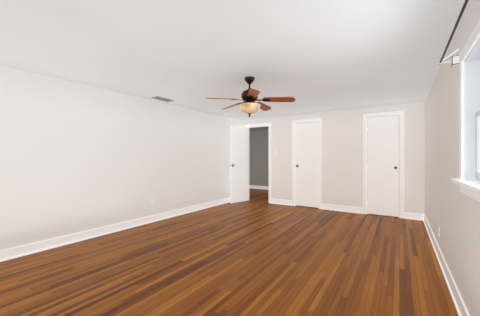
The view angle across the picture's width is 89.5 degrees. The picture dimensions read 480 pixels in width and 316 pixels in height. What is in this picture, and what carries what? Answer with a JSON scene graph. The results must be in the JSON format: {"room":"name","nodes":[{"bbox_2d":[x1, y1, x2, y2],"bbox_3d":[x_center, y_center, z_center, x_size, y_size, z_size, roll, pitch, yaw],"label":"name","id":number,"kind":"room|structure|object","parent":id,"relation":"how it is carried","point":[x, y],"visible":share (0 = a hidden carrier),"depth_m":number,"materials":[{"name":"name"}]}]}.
{"room":"empty bedroom","nodes":[
{"label":"empty bedroom","id":0,"kind":"room"},
{"bbox_2d":[0,66,238,250],"bbox_3d":[-1.921,0.070,4.734,0.120,2.440,6.930,0,0,33],"label":"wall","id":1,"kind":"structure","parent":0,"point":[76,158],"depth_m":3.92,"materials":[{"name":"paint"}]},
{"bbox_2d":[0,198,229,261],"bbox_3d":[-1.858,1.222,4.693,0.030,0.135,6.690,0,0,33],"label":"baseboard","id":2,"kind":"structure","parent":1,"relation":"attached to","point":[37,247],"depth_m":3.90,"materials":[{"name":"white wood"}]},
{"bbox_2d":[0,188,457,315],"bbox_3d":[0.077,1.350,4.986,6.540,0.120,9.610,0,0,33],"label":"floor","id":3,"kind":"structure","parent":0,"point":[257,253],"depth_m":2.80,"materials":[{"name":"brown wood"}]},
{"bbox_2d":[0,0,469,130],"bbox_3d":[0.077,-1.210,4.986,6.540,0.120,9.610,0,0,33],"label":"ceiling","id":4,"kind":"structure","parent":0,"point":[314,56],"depth_m":2.54,"materials":[{"name":"paint"}]},
{"bbox_2d":[151,96,173,101],"bbox_3d":[-1.502,-1.143,4.716,0.170,0.014,0.400,0,0,33],"label":"ceiling vent","id":5,"kind":"object","parent":4,"relation":"in","point":[162,99],"visible":1,"depth_m":4.70,"materials":[{"name":"silver metal"}]},
{"bbox_2d":[206,76,295,116],"bbox_3d":[0.164,-0.869,3.523,1.230,0.562,1.184,0,0,33],"label":"ceiling fan","id":6,"kind":"object","parent":4,"relation":"hanging from","point":[249,97],"visible":1,"depth_m":3.39,"materials":[{"name":"brown wood"}]},
{"bbox_2d":[249,130,268,185],"bbox_3d":[2.619,0.070,8.958,6.350,2.440,0.120,0,0,33],"label":"wall","id":7,"kind":"structure","parent":0,"point":[258,157],"depth_m":10.07,"materials":[{"name":"paint"}]},
{"bbox_2d":[249,185,268,189],"bbox_3d":[1.217,1.222,9.793,2.850,0.135,0.030,0,0,33],"label":"baseboard","id":8,"kind":"structure","parent":7,"relation":"attached to","point":[250,186],"depth_m":10.07,"materials":[{"name":"white wood"}]},
{"bbox_2d":[239,102,424,213],"bbox_3d":[1.915,0.070,6.283,4.580,2.440,0.120,0,0,33],"label":"wall","id":9,"kind":"structure","parent":0,"point":[342,157],"depth_m":5.81,"materials":[{"name":"paint"}]},
{"bbox_2d":[230,125,247,202],"bbox_3d":[-0.037,0.178,7.081,0.236,2.199,0.706,0,0,33],"label":"entry door","id":10,"kind":"structure","parent":9,"relation":"in","point":[238,163],"depth_m":7.01,"materials":[{"name":"white wood"}]},
{"bbox_2d":[245,122,270,202],"bbox_3d":[0.554,0.140,7.181,0.880,2.300,0.156,0,0,33],"label":"door frame","id":11,"kind":"structure","parent":9,"relation":"attached to","point":[258,125],"depth_m":6.90,"materials":[{"name":"white wood"}]},
{"bbox_2d":[271,199,291,205],"bbox_3d":[1.139,1.222,6.705,0.620,0.135,0.030,0,0,33],"label":"baseboard","id":12,"kind":"structure","parent":9,"relation":"attached to","point":[273,201],"depth_m":6.70,"materials":[{"name":"white wood"}]},
{"bbox_2d":[292,118,321,208],"bbox_3d":[1.754,0.140,6.352,0.795,2.300,0.186,0,0,33],"label":"closet door","id":13,"kind":"structure","parent":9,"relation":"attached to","point":[307,164],"depth_m":6.32,"materials":[{"name":"white wood"}]},
{"bbox_2d":[322,204,362,213],"bbox_3d":[2.450,1.222,5.841,0.929,0.135,0.030,0,0,33],"label":"baseboard","id":14,"kind":"structure","parent":9,"relation":"attached to","point":[324,206],"depth_m":5.82,"materials":[{"name":"white wood"}]},
{"bbox_2d":[363,111,403,218],"bbox_3d":[3.189,0.140,5.405,0.785,2.300,0.186,0,0,33],"label":"closet door","id":15,"kind":"structure","parent":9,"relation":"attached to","point":[383,165],"depth_m":5.38,"materials":[{"name":"white wood"}]},
{"bbox_2d":[404,212,421,220],"bbox_3d":[3.619,1.222,5.070,0.301,0.135,0.030,0,0,33],"label":"baseboard","id":16,"kind":"structure","parent":9,"relation":"attached to","point":[413,216],"depth_m":5.06,"materials":[{"name":"white wood"}]},
{"bbox_2d":[425,0,479,315],"bbox_3d":[2.774,0.070,3.280,0.160,2.440,9.430,0,0,33],"label":"wall","id":17,"kind":"structure","parent":0,"point":[452,211],"depth_m":2.40,"materials":[{"name":"paint"}]},
{"bbox_2d":[422,214,469,315],"bbox_3d":[1.940,1.222,2.188,0.030,0.135,6.690,0,0,33],"label":"baseboard","id":18,"kind":"structure","parent":17,"relation":"attached to","point":[460,307],"depth_m":2.48,"materials":[{"name":"white wood"}]},
{"bbox_2d":[438,0,468,66],"bbox_3d":[1.416,-0.870,1.498,0.142,0.150,1.504,0,0,33],"label":"curtain rod","id":19,"kind":"object","parent":17,"relation":"attached to","point":[454,61],"visible":0.83,"depth_m":1.93,"materials":[{"name":"grey metal"}]},
{"bbox_2d":[451,19,479,201],"bbox_3d":[1.549,-0.289,1.482,0.225,1.132,1.220,0,0,33],"label":"window","id":20,"kind":"structure","parent":17,"relation":"in","point":[467,181],"depth_m":1.88,"materials":[{"name":"white wood"}]}
]}

